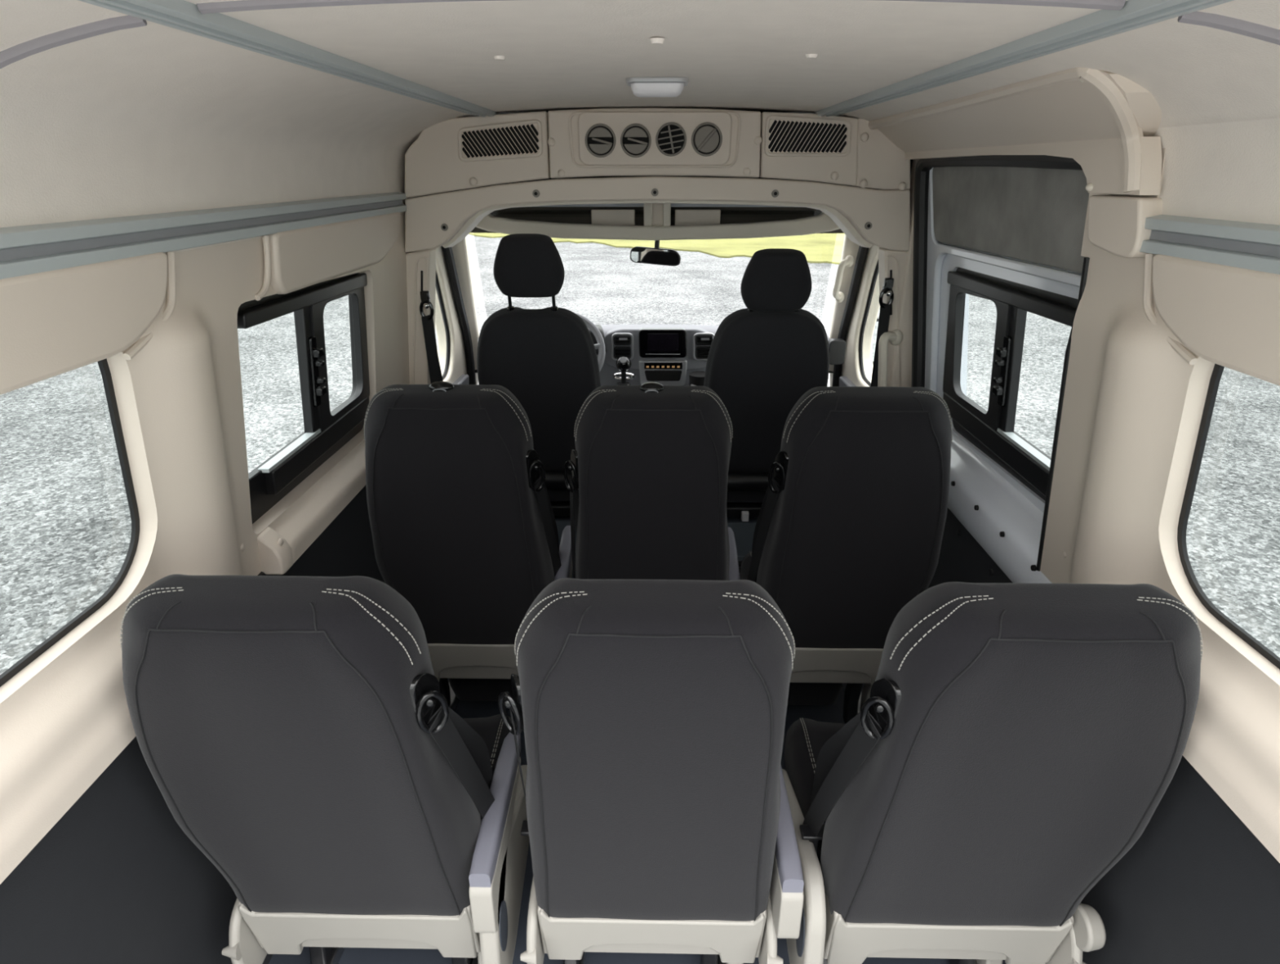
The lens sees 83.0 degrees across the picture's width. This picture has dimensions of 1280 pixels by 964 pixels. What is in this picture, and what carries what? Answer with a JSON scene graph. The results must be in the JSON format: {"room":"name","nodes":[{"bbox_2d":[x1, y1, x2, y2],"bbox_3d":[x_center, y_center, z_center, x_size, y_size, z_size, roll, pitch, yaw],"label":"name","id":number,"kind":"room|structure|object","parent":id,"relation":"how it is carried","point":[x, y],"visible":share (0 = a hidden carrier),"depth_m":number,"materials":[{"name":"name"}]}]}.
{"room":"vehicle interior","nodes":[
{"label":"vehicle interior","id":0,"kind":"room"},
{"bbox_2d":[0,201,409,884],"bbox_3d":[-0.909,-0.148,1.649,0.149,0.820,2.510,0,23,1],"label":"wall","id":1,"kind":"structure","parent":0,"point":[65,717],"depth_m":1.39,"materials":[{"name":"beige plastic"}]},
{"bbox_2d":[0,358,139,687],"bbox_3d":[-0.958,0.093,1.000,0.068,0.525,0.765,0,23,1],"label":"window","id":2,"kind":"structure","parent":1,"relation":"in","point":[103,364],"depth_m":1.30,"materials":[{"name":"black rubber"}]},
{"bbox_2d":[0,251,175,395],"bbox_3d":[-0.880,-0.143,0.880,0.047,0.169,1.096,0,23,1],"label":"trim","id":3,"kind":"structure","parent":1,"relation":"attached to","point":[58,322],"depth_m":1.10,"materials":[{"name":"beige plastic"}]},
{"bbox_2d":[0,485,385,963],"bbox_3d":[-0.979,0.651,1.997,0.104,0.957,2.510,0,23,1],"label":"trim","id":4,"kind":"structure","parent":1,"relation":"attached to","point":[117,879],"depth_m":1.35,"materials":[{"name":"black plastic"}]},
{"bbox_2d":[0,191,406,279],"bbox_3d":[-0.859,-0.509,1.440,0.030,0.064,2.415,0,23,1],"label":"rail","id":5,"kind":"object","parent":1,"relation":"attached to","point":[24,250],"visible":1,"depth_m":1.29,"materials":[{"name":"silver metal"}]},
{"bbox_2d":[236,272,369,524],"bbox_3d":[-0.940,-0.281,2.026,0.118,0.583,0.892,0,23,1],"label":"window","id":6,"kind":"structure","parent":1,"relation":"in","point":[326,432],"depth_m":2.03,"materials":[{"name":"black plastic"}]},
{"bbox_2d":[254,212,399,300],"bbox_3d":[-0.855,-0.670,2.068,0.046,0.145,0.978,0,23,1],"label":"trim","id":7,"kind":"structure","parent":1,"relation":"attached to","point":[295,260],"depth_m":1.92,"materials":[{"name":"beige plastic"}]},
{"bbox_2d":[405,248,435,384],"bbox_3d":[-0.896,-0.372,2.877,0.265,1.064,0.100,0,23,1],"label":"trim","id":8,"kind":"structure","parent":1,"relation":"attached to","point":[420,264],"depth_m":2.71,"materials":[{"name":"beige plastic"}]},
{"bbox_2d":[419,290,443,383],"bbox_3d":[-0.792,-0.254,2.893,0.054,1.006,0.122,0,23,1],"label":"belt","id":9,"kind":"object","parent":1,"relation":"attached to","point":[434,369],"visible":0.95,"depth_m":2.73,"materials":[{"name":"black fabric"}]},
{"bbox_2d":[435,245,478,384],"bbox_3d":[-0.962,-0.512,3.547,0.283,1.659,1.280,0,23,1],"label":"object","id":10,"kind":"structure","parent":1,"relation":"in","point":[454,340],"depth_m":3.54,"materials":[{"name":"beige plastic"}]},
{"bbox_2d":[435,328,477,373],"bbox_3d":[-1.030,-0.748,4.032,0.310,0.340,0.126,0,23,1],"label":"mirror","id":11,"kind":"object","parent":10,"relation":"attached to","point":[476,371],"visible":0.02,"depth_m":3.95,"materials":[{"name":"black plastic"}]},
{"bbox_2d":[404,176,910,252],"bbox_3d":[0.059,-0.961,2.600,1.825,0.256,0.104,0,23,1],"label":"trim","id":12,"kind":"structure","parent":1,"relation":"attached to","point":[882,217],"depth_m":2.54,"materials":[{"name":"beige plastic"}]},
{"bbox_2d":[268,678,1005,963],"bbox_3d":[0.032,1.077,2.292,2.060,0.060,2.750,0,23,1],"label":"floor","id":13,"kind":"structure","parent":0,"point":[833,713],"depth_m":1.88,"materials":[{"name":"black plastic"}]},
{"bbox_2d":[120,573,529,963],"bbox_3d":[-0.594,0.625,1.662,0.616,1.272,0.750,0,23,1],"label":"passenger seat","id":14,"kind":"object","parent":13,"relation":"on","point":[300,732],"visible":0.98,"depth_m":1.27,"materials":[{"name":"grey fabric"}]},
{"bbox_2d":[462,714,520,819],"bbox_3d":[-0.594,0.819,1.877,0.508,0.189,0.510,0,23,1],"label":"cushion","id":15,"kind":"object","parent":14,"relation":"on","point":[492,729],"depth_m":1.98,"materials":[{"name":"grey fabric"}]},
{"bbox_2d":[364,381,572,711],"bbox_3d":[-0.526,0.227,2.491,0.589,1.343,0.750,0,23,1],"label":"passenger seat","id":16,"kind":"object","parent":13,"relation":"on","point":[464,528],"visible":0.77,"depth_m":2.10,"materials":[{"name":"grey fabric"}]},
{"bbox_2d":[476,233,600,578],"bbox_3d":[-0.399,-0.228,3.145,0.560,1.657,0.643,0,23,1],"label":"seat","id":17,"kind":"object","parent":13,"relation":"on","point":[546,357],"visible":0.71,"depth_m":2.74,"materials":[{"name":"black fabric"}]},
{"bbox_2d":[546,489,578,501],"bbox_3d":[-0.397,-0.078,3.299,0.500,0.140,0.480,0,23,1],"label":"cushion","id":18,"kind":"object","parent":17,"relation":"on","point":[553,495],"depth_m":3.09,"materials":[{"name":"black fabric"}]},
{"bbox_2d":[497,577,804,963],"bbox_3d":[0.034,0.630,1.651,0.588,1.272,0.750,0,23,1],"label":"passenger seat","id":19,"kind":"object","parent":13,"relation":"on","point":[651,714],"visible":1,"depth_m":1.24,"materials":[{"name":"grey fabric"}]},
{"bbox_2d":[564,382,740,580],"bbox_3d":[0.047,0.231,2.481,0.564,1.343,0.750,0,23,1],"label":"passenger seat","id":20,"kind":"object","parent":13,"relation":"on","point":[649,463],"visible":0.63,"depth_m":2.02,"materials":[{"name":"grey fabric"}]},
{"bbox_2d":[703,248,829,572],"bbox_3d":[0.503,-0.200,3.144,0.560,1.607,0.634,0,23,1],"label":"seat","id":21,"kind":"object","parent":13,"relation":"on","point":[764,356],"visible":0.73,"depth_m":2.75,"materials":[{"name":"black fabric"}]},
{"bbox_2d":[726,490,765,502],"bbox_3d":[0.504,-0.071,3.283,0.500,0.140,0.480,0,23,1],"label":"cushion","id":22,"kind":"object","parent":21,"relation":"on","point":[732,496],"depth_m":3.08,"materials":[{"name":"black fabric"}]},
{"bbox_2d":[739,386,952,724],"bbox_3d":[0.627,0.242,2.474,0.585,1.329,0.750,0,23,1],"label":"passenger seat","id":23,"kind":"object","parent":13,"relation":"on","point":[850,526],"visible":0.77,"depth_m":2.08,"materials":[{"name":"grey fabric"}]},
{"bbox_2d":[739,551,751,579],"bbox_3d":[0.631,0.447,2.693,0.483,0.198,0.510,0,23,1],"label":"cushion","id":24,"kind":"object","parent":23,"relation":"on","point":[745,564],"depth_m":2.80,"materials":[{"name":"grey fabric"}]},
{"bbox_2d":[782,582,1202,963],"bbox_3d":[0.651,0.634,1.640,0.616,1.272,0.750,0,23,1],"label":"passenger seat","id":25,"kind":"object","parent":13,"relation":"on","point":[1011,744],"visible":0.97,"depth_m":1.24,"materials":[{"name":"grey fabric"}]},
{"bbox_2d":[784,718,845,865],"bbox_3d":[0.656,0.828,1.855,0.508,0.189,0.510,0,23,1],"label":"cushion","id":26,"kind":"object","parent":25,"relation":"on","point":[805,739],"depth_m":1.93,"materials":[{"name":"grey fabric"}]},
{"bbox_2d":[0,0,1279,255],"bbox_3d":[0.029,-0.665,1.412,1.912,0.387,2.520,0,23,1],"label":"ceiling","id":27,"kind":"structure","parent":0,"point":[104,113],"depth_m":1.14,"materials":[{"name":"plastic"}]},
{"bbox_2d":[78,0,496,116],"bbox_3d":[-0.549,-0.769,1.346,0.072,0.022,2.460,0,23,1],"label":"rail","id":28,"kind":"object","parent":27,"relation":"attached to","point":[181,15],"visible":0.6,"depth_m":1.04,"materials":[{"name":"silver metal"}]},
{"bbox_2d":[626,76,688,97],"bbox_3d":[0.040,-0.923,1.692,0.144,0.036,0.090,0,23,1],"label":"recessed light","id":29,"kind":"object","parent":27,"relation":"in","point":[641,86],"visible":1,"depth_m":1.66,"materials":[{"name":"white plastic"}]},
{"bbox_2d":[404,107,912,198],"bbox_3d":[0.052,-1.121,2.511,1.860,0.360,0.139,0,23,1],"label":"console","id":30,"kind":"object","parent":27,"relation":"attached to","point":[464,153],"visible":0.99,"depth_m":2.46,"materials":[{"name":"beige plastic"}]},
{"bbox_2d":[457,119,542,161],"bbox_3d":[-0.477,-1.163,2.466,0.290,0.130,0.012,0,23,1],"label":"grille","id":31,"kind":"object","parent":30,"relation":"attached to","point":[478,140],"depth_m":2.47,"materials":[{"name":"beige plastic"}]},
{"bbox_2d":[585,123,616,157],"bbox_3d":[-0.133,-1.152,2.440,0.104,0.104,0.012,0,23,1],"label":"air vent","id":32,"kind":"object","parent":30,"relation":"attached to","point":[600,138],"depth_m":2.44,"materials":[{"name":"grey plastic"}]},
{"bbox_2d":[620,123,651,157],"bbox_3d":[-0.014,-1.151,2.438,0.104,0.104,0.012,0,23,1],"label":"air vent","id":33,"kind":"object","parent":30,"relation":"attached to","point":[635,138],"depth_m":2.44,"materials":[{"name":"grey plastic"}]},
{"bbox_2d":[655,122,686,156],"bbox_3d":[0.105,-1.153,2.435,0.104,0.104,0.012,0,23,1],"label":"air vent","id":34,"kind":"object","parent":30,"relation":"attached to","point":[670,137],"depth_m":2.43,"materials":[{"name":"grey plastic"}]},
{"bbox_2d":[691,122,722,156],"bbox_3d":[0.225,-1.152,2.433,0.104,0.104,0.012,0,23,1],"label":"air vent","id":35,"kind":"object","parent":30,"relation":"attached to","point":[706,137],"depth_m":2.43,"materials":[{"name":"grey plastic"}]},
{"bbox_2d":[764,115,851,156],"bbox_3d":[0.567,-1.168,2.443,0.291,0.126,0.012,0,23,1],"label":"grille","id":36,"kind":"object","parent":30,"relation":"attached to","point":[785,135],"depth_m":2.44,"materials":[{"name":"beige plastic"}]},
{"bbox_2d":[815,0,1233,116],"bbox_3d":[0.607,-0.761,1.326,0.072,0.022,2.460,0,23,1],"label":"rail","id":37,"kind":"object","parent":27,"relation":"attached to","point":[1135,14],"visible":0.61,"depth_m":1.04,"materials":[{"name":"silver metal"}]},
{"bbox_2d":[502,111,814,207],"bbox_3d":[0.057,-1.260,2.756,1.960,0.420,0.660,0,23,1],"label":"roof","id":38,"kind":"structure","parent":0,"point":[626,205],"depth_m":3.08,"materials":[{"name":"white paint"}]},
{"bbox_2d":[451,236,479,369],"bbox_3d":[-0.838,-0.939,3.553,0.110,0.931,0.688,-3,24,-8],"label":"trim","id":39,"kind":"structure","parent":38,"relation":"attached to","point":[460,254],"depth_m":3.48,"materials":[{"name":"beige plastic"}]},
{"bbox_2d":[470,203,844,239],"bbox_3d":[0.060,-1.153,2.955,1.830,0.314,0.440,0,23,1],"label":"shelf","id":40,"kind":"object","parent":38,"relation":"attached to","point":[653,221],"visible":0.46,"depth_m":3.00,"materials":[{"name":"beige plastic"}]},
{"bbox_2d":[630,240,680,266],"bbox_3d":[0.072,-1.044,3.195,0.228,0.162,0.061,6,24,13],"label":"mirror","id":41,"kind":"object","parent":40,"relation":"hanging from","point":[656,255],"visible":0.98,"depth_m":3.19,"materials":[{"name":"black plastic"}]},
{"bbox_2d":[631,248,679,265],"bbox_3d":[0.066,-0.995,3.188,0.216,0.064,0.006,8,25,12],"label":"mirror glass","id":42,"kind":"object","parent":41,"relation":"attached to","point":[661,256],"depth_m":3.18,"materials":[{"name":"black"}]},
{"bbox_2d":[829,234,859,371],"bbox_3d":[0.974,-0.925,3.522,0.110,0.931,0.688,4,24,10],"label":"trim","id":43,"kind":"structure","parent":38,"relation":"attached to","point":[850,248],"depth_m":3.43,"materials":[{"name":"beige plastic"}]},
{"bbox_2d":[832,255,853,302],"bbox_3d":[0.915,-0.919,3.287,0.075,0.224,0.164,0,23,1],"label":"handle","id":44,"kind":"object","parent":43,"relation":"attached to","point":[848,261],"visible":1,"depth_m":3.22,"materials":[{"name":"beige plastic"}]},
{"bbox_2d":[1035,243,1279,863],"bbox_3d":[0.956,0.107,1.060,0.149,0.820,1.296,0,23,1],"label":"wall","id":45,"kind":"structure","parent":0,"point":[1130,411],"depth_m":1.35,"materials":[{"name":"beige plastic"}]},
{"bbox_2d":[870,277,893,386],"bbox_3d":[0.915,-0.400,2.794,0.050,0.762,0.116,11,26,23],"label":"belt","id":46,"kind":"object","parent":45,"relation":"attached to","point":[885,308],"visible":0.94,"depth_m":2.67,"materials":[{"name":"black fabric"}]},
{"bbox_2d":[877,328,902,386],"bbox_3d":[0.945,-0.327,2.781,0.142,0.512,0.066,-16,28,-33],"label":"handle","id":47,"kind":"object","parent":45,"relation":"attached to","point":[895,337],"visible":0.61,"depth_m":2.69,"materials":[{"name":"beige plastic"}]},
{"bbox_2d":[878,247,907,386],"bbox_3d":[1.022,-0.368,2.839,0.284,1.049,0.100,0,23,1],"label":"trim","id":48,"kind":"structure","parent":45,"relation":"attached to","point":[891,264],"depth_m":2.65,"materials":[{"name":"beige plastic"}]},
{"bbox_2d":[924,166,1088,588],"bbox_3d":[1.047,-0.023,2.279,0.188,1.930,1.480,0,23,1],"label":"door","id":49,"kind":"structure","parent":45,"relation":"in","point":[992,533],"depth_m":2.05,"materials":[{"name":"white paint"}]},
{"bbox_2d":[936,242,1081,513],"bbox_3d":[1.088,-0.151,2.223,0.223,1.650,1.480,0,23,1],"label":"shell","id":50,"kind":"object","parent":49,"relation":"attached to","point":[950,263],"visible":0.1,"depth_m":2.24,"materials":[{"name":"white paint"}]},
{"bbox_2d":[942,266,1077,501],"bbox_3d":[1.051,-0.273,2.004,0.118,0.583,1.024,0,23,1],"label":"window","id":51,"kind":"structure","parent":49,"relation":"attached to","point":[992,431],"depth_m":2.05,"materials":[{"name":"black plastic"}]},
{"bbox_2d":[867,66,1162,387],"bbox_3d":[0.916,-0.332,2.126,0.366,1.419,1.521,0,23,1],"label":"door frame","id":52,"kind":"structure","parent":45,"relation":"attached to","point":[1106,122],"depth_m":1.47,"materials":[{"name":"beige plastic"}]},
{"bbox_2d":[1080,147,1165,257],"bbox_3d":[0.961,-0.557,1.385,0.104,0.260,0.220,0,23,1],"label":"trim","id":53,"kind":"structure","parent":45,"relation":"attached to","point":[1086,246],"depth_m":1.50,"materials":[{"name":"beige plastic"}]},
{"bbox_2d":[1080,755,1279,963],"bbox_3d":[1.025,0.923,1.371,0.104,0.957,1.220,0,23,1],"label":"trim","id":54,"kind":"structure","parent":45,"relation":"attached to","point":[1197,886],"depth_m":1.30,"materials":[{"name":"black plastic"}]},
{"bbox_2d":[1139,214,1279,274],"bbox_3d":[0.904,-0.243,0.827,0.030,0.064,1.145,0,23,1],"label":"rail","id":55,"kind":"object","parent":45,"relation":"attached to","point":[1238,244],"visible":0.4,"depth_m":1.13,"materials":[{"name":"silver metal"}]},
{"bbox_2d":[1142,253,1279,386],"bbox_3d":[0.912,-0.129,0.850,0.047,0.169,1.096,0,23,1],"label":"trim","id":56,"kind":"structure","parent":45,"relation":"attached to","point":[1228,317],"depth_m":1.13,"materials":[{"name":"beige plastic"}]},
{"bbox_2d":[1177,363,1279,669],"bbox_3d":[0.991,0.107,0.966,0.068,0.525,0.765,0,23,1],"label":"window","id":57,"kind":"structure","parent":45,"relation":"in","point":[1216,375],"depth_m":1.28,"materials":[{"name":"black rubber"}]},
{"bbox_3d":[0.075,-0.187,4.229,1.960,1.220,0.310,0,23,1],"label":"wall","id":58,"kind":"structure","parent":0,"visible":0},
{"bbox_2d":[477,324,846,386],"bbox_3d":[0.100,-0.413,3.809,1.802,0.869,0.720,0,23,1],"label":"dashboard","id":59,"kind":"object","parent":58,"relation":"attached to","point":[664,354],"visible":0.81,"depth_m":3.51,"materials":[{"name":"grey plastic"}]},
{"bbox_2d":[574,312,605,372],"bbox_3d":[-0.355,-0.553,3.267,0.371,0.395,0.382,20,30,38],"label":"steering wheel","id":60,"kind":"object","parent":59,"relation":"attached to","point":[600,345],"visible":0.14,"depth_m":3.25,"materials":[{"name":"grey plastic"}]},
{"bbox_2d":[587,324,606,355],"bbox_3d":[-0.353,-0.703,3.542,0.390,0.124,0.195,0,23,1],"label":"hood","id":61,"kind":"object","parent":59,"relation":"attached to","point":[602,328],"depth_m":3.47,"materials":[{"name":"black plastic"}]},
{"bbox_2d":[613,346,631,358],"bbox_3d":[-0.085,-0.630,3.516,0.083,0.058,0.021,0,23,1],"label":"vent","id":62,"kind":"object","parent":59,"relation":"attached to","point":[619,351],"depth_m":3.51,"materials":[{"name":"black plastic"}]},
{"bbox_2d":[613,335,631,345],"bbox_3d":[-0.085,-0.685,3.492,0.082,0.047,0.021,0,23,1],"label":"vent","id":63,"kind":"object","parent":59,"relation":"attached to","point":[618,340],"depth_m":3.49,"materials":[{"name":"black plastic"}]},
{"bbox_2d":[612,356,635,385],"bbox_3d":[-0.076,-0.439,3.398,0.220,0.318,0.180,0,23,1],"label":"lever","id":64,"kind":"object","parent":59,"relation":"attached to","point":[623,364],"visible":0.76,"depth_m":3.35,"materials":[{"name":"black plastic"}]},
{"bbox_2d":[695,346,711,358],"bbox_3d":[0.312,-0.628,3.509,0.084,0.058,0.021,0,23,1],"label":"vent","id":65,"kind":"object","parent":59,"relation":"attached to","point":[701,352],"depth_m":3.51,"materials":[{"name":"black plastic"}]},
{"bbox_2d":[695,335,712,345],"bbox_3d":[0.309,-0.684,3.485,0.083,0.047,0.021,0,23,1],"label":"vent","id":66,"kind":"object","parent":59,"relation":"attached to","point":[700,340],"depth_m":3.48,"materials":[{"name":"black plastic"}]},
{"bbox_2d":[829,245,879,386],"bbox_3d":[1.092,-0.497,3.512,0.283,1.659,1.280,0,23,1],"label":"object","id":67,"kind":"structure","parent":58,"relation":"in","point":[859,319],"depth_m":3.48,"materials":[{"name":"beige plastic"}]},
{"bbox_2d":[828,316,879,373],"bbox_3d":[1.179,-0.734,3.954,0.310,0.340,0.126,0,23,1],"label":"mirror","id":68,"kind":"object","parent":67,"relation":"attached to","point":[874,337],"visible":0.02,"depth_m":3.87,"materials":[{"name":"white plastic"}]},
{"bbox_2d":[871,321,878,361],"bbox_3d":[1.233,-0.753,3.879,0.170,0.215,0.005,0,23,1],"label":"mirror glass","id":69,"kind":"object","parent":68,"relation":"on","point":[874,337],"depth_m":3.87,"materials":[{"name":"white"}]},
{"label":"outside","id":70,"kind":"structure","parent":0,"visible":0},
{"bbox_2d":[0,234,1279,675],"bbox_3d":[1.131,-21.568,56.034,280.000,0.001,280.000,0,23,1],"label":"ground","id":71,"kind":"structure","parent":70,"point":[65,521],"depth_m":7.49,"materials":[{"name":"grey gravel"}]},
{"bbox_2d":[468,232,844,264],"bbox_3d":[16.450,-28.254,71.398,150.000,0.048,145.915,0,23,1],"label":"grass","id":72,"kind":"structure","parent":71,"relation":"on","point":[816,247],"depth_m":25.36,"materials":[{"name":"yellow plant"}]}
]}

